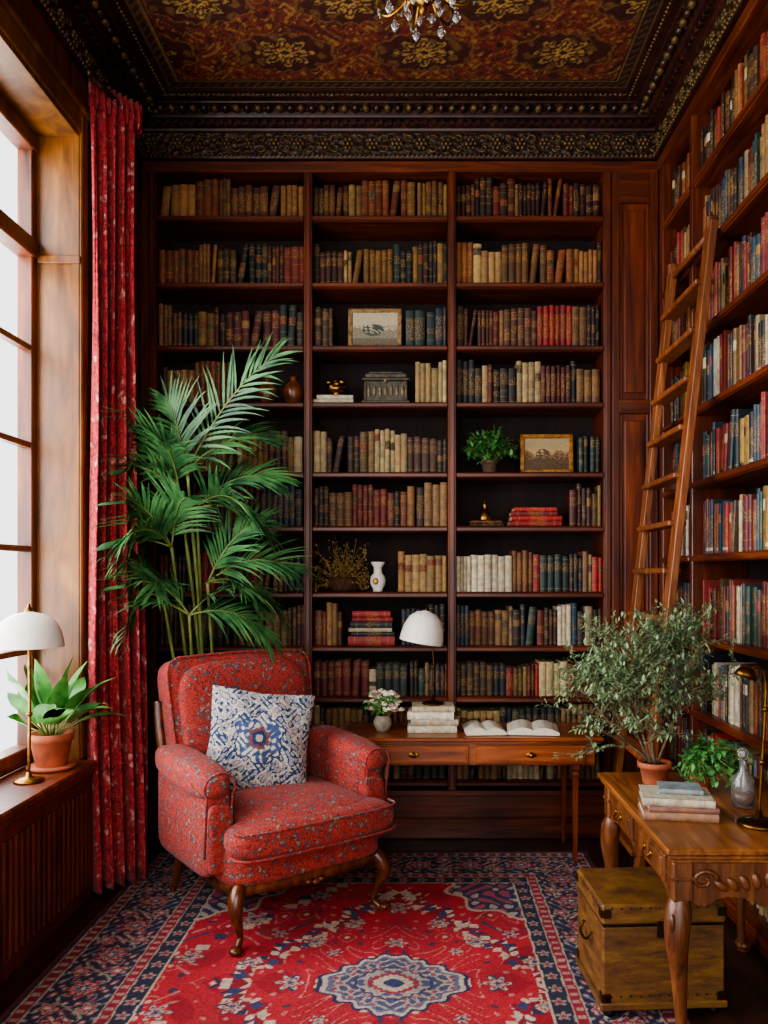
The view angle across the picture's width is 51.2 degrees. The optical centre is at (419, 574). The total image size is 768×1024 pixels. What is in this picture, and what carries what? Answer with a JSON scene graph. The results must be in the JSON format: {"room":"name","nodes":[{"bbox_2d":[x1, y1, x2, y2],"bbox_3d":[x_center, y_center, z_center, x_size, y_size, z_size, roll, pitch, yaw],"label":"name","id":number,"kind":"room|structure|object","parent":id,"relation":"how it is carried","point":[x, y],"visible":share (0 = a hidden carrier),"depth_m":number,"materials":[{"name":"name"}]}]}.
{"room":"home library","nodes":[
{"label":"home library","id":0,"kind":"room"},
{"bbox_2d":[1,0,140,777],"bbox_3d":[-1.731,-0.615,1.840,0.262,4.230,6.080,0,0,0],"label":"wall","id":1,"kind":"structure","parent":0,"point":[26,10],"depth_m":3.87,"materials":[{"name":"brown wood"}]},
{"bbox_2d":[0,94,38,777],"bbox_3d":[-1.817,-0.590,2.336,0.087,2.900,2.792,0,0,0],"label":"window","id":2,"kind":"structure","parent":1,"relation":"in","point":[20,238],"depth_m":3.69,"materials":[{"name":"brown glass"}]},
{"bbox_2d":[0,0,89,759],"bbox_3d":[-1.711,-0.660,2.355,0.302,3.040,2.910,0,0,0],"label":"trim","id":3,"kind":"structure","parent":1,"relation":"attached to","point":[30,82],"depth_m":3.73,"materials":[{"name":"brown wood"}]},
{"bbox_2d":[0,760,96,829],"bbox_3d":[-1.643,0.892,2.322,0.285,0.065,2.825,0,0,0],"label":"window sill","id":4,"kind":"structure","parent":1,"relation":"attached to","point":[16,801],"depth_m":3.25,"materials":[{"name":"brown wood"}]},
{"bbox_2d":[0,604,64,784],"bbox_3d":[-1.628,0.489,3.330,0.274,0.741,0.274,0,0,0],"label":"table lamp","id":5,"kind":"object","parent":4,"relation":"on","point":[29,630],"visible":1,"depth_m":3.26,"materials":[{"name":"white ceramic"}]},
{"bbox_2d":[7,658,124,772],"bbox_3d":[-1.551,0.610,3.560,0.427,0.499,0.280,0,0,0],"label":"potted houseplant","id":6,"kind":"object","parent":4,"relation":"on","point":[50,748],"visible":0.95,"depth_m":3.49,"materials":[{"name":"plant"}]},
{"bbox_2d":[84,67,147,893],"bbox_3d":[-1.456,-0.428,3.844,0.248,3.826,0.417,0,0,-6],"label":"floral curtain","id":7,"kind":"object","parent":1,"relation":"hanging from","point":[118,744],"visible":0.91,"depth_m":3.85,"materials":[{"name":"red fabric"}]},
{"bbox_2d":[31,0,748,160],"bbox_3d":[-0.118,-2.500,1.685,2.963,0.270,5.770,0,0,0],"label":"trim","id":8,"kind":"structure","parent":1,"relation":"attached to","point":[636,122],"depth_m":4.45,"materials":[{"name":"brown wood"}]},
{"bbox_2d":[0,839,767,1023],"bbox_3d":[0.000,1.550,1.900,4.000,0.100,6.200,0,0,0],"label":"floor","id":9,"kind":"structure","parent":0,"point":[745,973],"depth_m":3.22,"materials":[{"name":"brown wood"}]},
{"bbox_2d":[0,775,91,984],"bbox_3d":[-1.560,1.212,2.328,0.076,0.575,2.815,0,0,0],"label":"radiator cover","id":10,"kind":"object","parent":9,"relation":"on","point":[46,853],"visible":0.95,"depth_m":3.25,"materials":[{"name":"brown wood"}]},
{"bbox_2d":[0,851,689,1023],"bbox_3d":[-0.260,1.497,2.890,2.320,0.006,2.880,0,0,0],"label":"rug","id":11,"kind":"object","parent":9,"relation":"on","point":[463,937],"visible":0.82,"depth_m":3.17,"materials":[{"name":"fabric"}]},
{"bbox_2d":[91,332,319,664],"bbox_3d":[-1.100,0.134,3.919,0.934,2.720,0.901,0,0,25],"label":"potted palm","id":12,"kind":"object","parent":11,"relation":"on","point":[167,449],"visible":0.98,"depth_m":3.96,"materials":[{"name":"green plant"}]},
{"bbox_2d":[153,649,395,955],"bbox_3d":[-0.672,0.942,3.660,0.932,1.140,0.979,0,0,-37],"label":"upholstered armchair","id":13,"kind":"object","parent":11,"relation":"on","point":[244,842],"visible":0.94,"depth_m":3.44,"materials":[{"name":"red fabric"}]},
{"bbox_2d":[206,685,314,790],"bbox_3d":[-0.745,0.772,3.705,0.537,0.522,0.236,0,0,-13],"label":"throw pillow","id":14,"kind":"object","parent":13,"relation":"on","point":[260,739],"visible":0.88,"depth_m":3.65,"materials":[{"name":"fabric"}]},
{"bbox_2d":[346,722,603,862],"bbox_3d":[0.270,1.165,4.314,1.350,0.659,0.441,0,0,0],"label":"writing desk","id":15,"kind":"object","parent":11,"relation":"on","point":[403,747],"visible":0.77,"depth_m":4.12,"materials":[{"name":"brown wood"}]},
{"bbox_2d":[362,688,404,731],"bbox_3d":[-0.198,0.724,4.292,0.235,0.221,0.191,0,0,0],"label":"flower vase","id":16,"kind":"object","parent":15,"relation":"on","point":[382,722],"visible":1,"depth_m":4.26,"materials":[{"name":"stone"}]},
{"bbox_2d":[407,702,457,732],"bbox_3d":[0.068,0.765,4.308,0.269,0.139,0.187,0,0,0],"label":"stacked books","id":17,"kind":"object","parent":15,"relation":"on","point":[422,718],"visible":1,"depth_m":4.22,"materials":[{"name":"beige paper"}]},
{"bbox_2d":[399,605,443,705],"bbox_3d":[0.010,0.427,4.310,0.241,0.536,0.236,0,0,0],"label":"desk lamp","id":18,"kind":"object","parent":17,"relation":"on","point":[424,627],"visible":1,"depth_m":4.23,"materials":[{"name":"white ceramic"}]},
{"bbox_2d":[461,720,507,735],"bbox_3d":[0.340,0.814,4.260,0.218,0.042,0.230,0,0,-3],"label":"open book","id":19,"kind":"object","parent":15,"relation":"on","point":[473,727],"visible":1,"depth_m":4.17,"materials":[{"name":"paper"}]},
{"bbox_2d":[506,719,560,736],"bbox_3d":[0.600,0.814,4.270,0.278,0.042,0.250,0,0,6],"label":"open book","id":20,"kind":"object","parent":15,"relation":"on","point":[520,727],"visible":1,"depth_m":4.17,"materials":[{"name":"paper"}]},
{"bbox_2d":[575,867,727,1016],"bbox_3d":[0.805,1.302,2.867,0.457,0.385,0.362,0,0,-3],"label":"wooden trunk","id":21,"kind":"object","parent":11,"relation":"on","point":[622,958],"visible":0.82,"depth_m":2.71,"materials":[{"name":"wood"}]},
{"bbox_2d":[140,161,657,838],"bbox_3d":[-0.119,-0.431,4.707,2.955,3.862,0.335,0,0,0],"label":"built-in bookcase","id":22,"kind":"object","parent":9,"relation":"on","point":[626,225],"visible":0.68,"depth_m":4.58,"materials":[{"name":"brown wood"}]},
{"bbox_2d":[258,378,276,401],"bbox_3d":[-0.885,-1.064,4.650,0.112,0.150,0.112,0,0,0],"label":"ceramic vase","id":23,"kind":"object","parent":22,"relation":"on","point":[271,387],"visible":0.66,"depth_m":4.61,"materials":[{"name":"brown ceramic"}]},
{"bbox_2d":[283,376,303,401],"bbox_3d":[-0.735,-1.069,4.650,0.120,0.160,0.120,0,0,0],"label":"ceramic vase","id":24,"kind":"object","parent":22,"relation":"on","point":[293,391],"visible":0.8,"depth_m":4.61,"materials":[{"name":"brown ceramic"}]},
{"bbox_2d":[313,395,353,401],"bbox_3d":[-0.500,-1.015,4.688,0.230,0.050,0.155,0,0,0],"label":"stacked books","id":25,"kind":"object","parent":22,"relation":"in","point":[320,398],"visible":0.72,"depth_m":4.61,"materials":[{"name":"beige paper"}]},
{"bbox_2d":[325,379,347,394],"bbox_3d":[-0.490,-1.095,4.690,0.140,0.110,0.138,0,0,0],"label":"fruit bowl","id":26,"kind":"object","parent":25,"relation":"on","point":[335,387],"visible":0.91,"depth_m":4.65,"materials":[{"name":"gold metal"}]},
{"bbox_2d":[313,535,369,591],"bbox_3d":[-0.459,-0.073,4.694,0.342,0.341,0.255,0,0,0],"label":"potted plant","id":27,"kind":"object","parent":22,"relation":"on","point":[338,582],"visible":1,"depth_m":4.65,"materials":[{"name":"plant"}]},
{"bbox_2d":[348,610,395,645],"bbox_3d":[-0.280,0.306,4.678,0.270,0.198,0.172,0,0,0],"label":"stacked books","id":28,"kind":"object","parent":22,"relation":"in","point":[367,627],"visible":1,"depth_m":4.60,"materials":[{"name":"red paper"}]},
{"bbox_2d":[348,308,401,344],"bbox_3d":[-0.263,-1.436,4.680,0.315,0.247,0.060,0,0,0],"label":"framed painting","id":29,"kind":"object","parent":22,"relation":"on","point":[366,326],"visible":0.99,"depth_m":4.67,"materials":[{"name":"paper"}]},
{"bbox_2d":[370,562,385,591],"bbox_3d":[-0.245,0.011,4.647,0.092,0.172,0.096,0,0,0],"label":"ceramic vase","id":30,"kind":"object","parent":22,"relation":"on","point":[377,580],"visible":1,"depth_m":4.62,"materials":[{"name":"ceramic"}]},
{"bbox_2d":[159,177,601,778],"bbox_3d":[-0.228,-0.557,4.703,2.552,3.467,0.198,0,0,0],"label":"books","id":31,"kind":"object","parent":22,"relation":"on","point":[379,450],"visible":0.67,"depth_m":4.62,"materials":[{"name":"paper"}]},
{"bbox_2d":[362,372,409,401],"bbox_3d":[-0.198,-1.084,4.683,0.275,0.188,0.174,0,0,0],"label":"jewelry box","id":32,"kind":"object","parent":22,"relation":"on","point":[378,386],"visible":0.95,"depth_m":4.61,"materials":[{"name":"metal"}]},
{"bbox_2d":[468,520,503,525],"bbox_3d":[0.385,-0.298,4.678,0.200,0.034,0.136,0,0,0],"label":"stacked books","id":33,"kind":"object","parent":22,"relation":"in","point":[472,522],"visible":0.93,"depth_m":4.61,"materials":[{"name":"brown paper"}]},
{"bbox_2d":[478,499,491,519],"bbox_3d":[0.380,-0.381,4.680,0.080,0.130,0.079,0,0,0],"label":"brass bell","id":34,"kind":"object","parent":33,"relation":"on","point":[484,515],"visible":0.89,"depth_m":4.66,"materials":[{"name":"gold metal"}]},
{"bbox_2d":[459,426,521,471],"bbox_3d":[0.408,-0.734,4.656,0.358,0.290,0.255,0,0,-30],"label":"shelf plant","id":35,"kind":"object","parent":22,"relation":"on","point":[488,449],"visible":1,"depth_m":4.61,"materials":[{"name":"green plant"}]},
{"bbox_2d":[507,507,561,525],"bbox_3d":[0.667,-0.335,4.688,0.303,0.109,0.182,0,0,0],"label":"stacked books","id":36,"kind":"object","parent":22,"relation":"in","point":[519,516],"visible":0.98,"depth_m":4.60,"materials":[{"name":"red paper"}]},
{"bbox_2d":[520,434,573,471],"bbox_3d":[0.740,-0.706,4.680,0.310,0.237,0.059,0,0,0],"label":"framed painting","id":37,"kind":"object","parent":22,"relation":"on","point":[539,452],"visible":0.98,"depth_m":4.67,"materials":[{"name":"paper"}]},
{"bbox_2d":[613,215,718,866],"bbox_3d":[1.165,-0.065,3.950,0.370,3.130,0.718,0,0,0],"label":"library ladder","id":38,"kind":"object","parent":9,"relation":"on","point":[699,290],"visible":0.66,"depth_m":3.79,"materials":[{"name":"brown wood"}]},
{"bbox_2d":[597,772,767,1023],"bbox_3d":[1.028,1.155,2.790,0.616,0.709,0.920,0,0,0],"label":"desk","id":39,"kind":"object","parent":9,"relation":"on","point":[699,863],"visible":0.79,"depth_m":2.40,"materials":[{"name":"brown wood"}]},
{"bbox_2d":[535,597,759,784],"bbox_3d":[0.855,0.443,3.138,0.845,0.713,0.673,0,0,-18],"label":"tree","id":40,"kind":"object","parent":39,"relation":"on","point":[652,769],"visible":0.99,"depth_m":3.06,"materials":[{"name":"green plant"}]},
{"bbox_2d":[638,785,719,822],"bbox_3d":[0.859,0.764,2.677,0.239,0.071,0.185,0,0,8],"label":"stacked books","id":41,"kind":"object","parent":39,"relation":"on","point":[652,805],"visible":0.98,"depth_m":2.60,"materials":[{"name":"beige paper"}]},
{"bbox_2d":[656,781,702,795],"bbox_3d":[0.875,0.720,2.698,0.140,0.018,0.105,0,0,11],"label":"notebook","id":42,"kind":"object","parent":41,"relation":"on","point":[664,787],"visible":1,"depth_m":2.66,"materials":[{"name":"paper"}]},
{"bbox_2d":[671,733,753,791],"bbox_3d":[1.071,0.686,2.923,0.269,0.229,0.292,0,0,31],"label":"ivy","id":43,"kind":"object","parent":39,"relation":"on","point":[701,762],"visible":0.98,"depth_m":2.89,"materials":[{"name":"plant"}]},
{"bbox_2d":[731,747,755,809],"bbox_3d":[1.115,0.698,2.760,0.080,0.205,0.079,0,0,0],"label":"glass decanter","id":44,"kind":"object","parent":39,"relation":"on","point":[743,791],"visible":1,"depth_m":2.73,"materials":[{"name":"clear glass"}]},
{"bbox_2d":[734,665,767,830],"bbox_3d":[1.085,0.544,2.560,0.135,0.511,0.135,0,0,-45],"label":"reading lamp","id":45,"kind":"object","parent":39,"relation":"on","point":[758,822],"visible":1,"depth_m":2.55,"materials":[{"name":"gold metal"}]},
{"bbox_2d":[657,0,767,959],"bbox_3d":[1.522,-0.430,2.674,0.345,3.860,3.792,0,0,0],"label":"built-in bookcase","id":46,"kind":"object","parent":9,"relation":"on","point":[696,567],"visible":0.41,"depth_m":3.88,"materials":[{"name":"brown wood"}]},
{"bbox_2d":[670,31,767,921],"bbox_3d":[1.503,-0.433,2.650,0.218,3.665,3.651,0,0,0],"label":"books","id":47,"kind":"object","parent":46,"relation":"in","point":[741,524],"visible":0.43,"depth_m":3.58,"materials":[{"name":"paper"}]},
{"bbox_2d":[123,0,664,88],"bbox_3d":[0.040,-2.630,1.840,3.320,0.001,6.080,0,0,0],"label":"ceiling","id":48,"kind":"structure","parent":0,"point":[193,44],"depth_m":3.97,"materials":[{"name":"brown paint"}]},
{"bbox_2d":[377,0,476,41],"bbox_3d":[0.010,-2.287,2.800,0.409,0.686,0.410,0,0,11],"label":"brass chandelier","id":49,"kind":"object","parent":48,"relation":"hanging from","point":[420,6],"visible":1,"depth_m":2.86,"materials":[{"name":"clear glass"}]},
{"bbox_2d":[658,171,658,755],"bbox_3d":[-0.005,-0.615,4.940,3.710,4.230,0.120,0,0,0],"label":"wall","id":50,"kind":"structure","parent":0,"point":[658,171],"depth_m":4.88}
]}

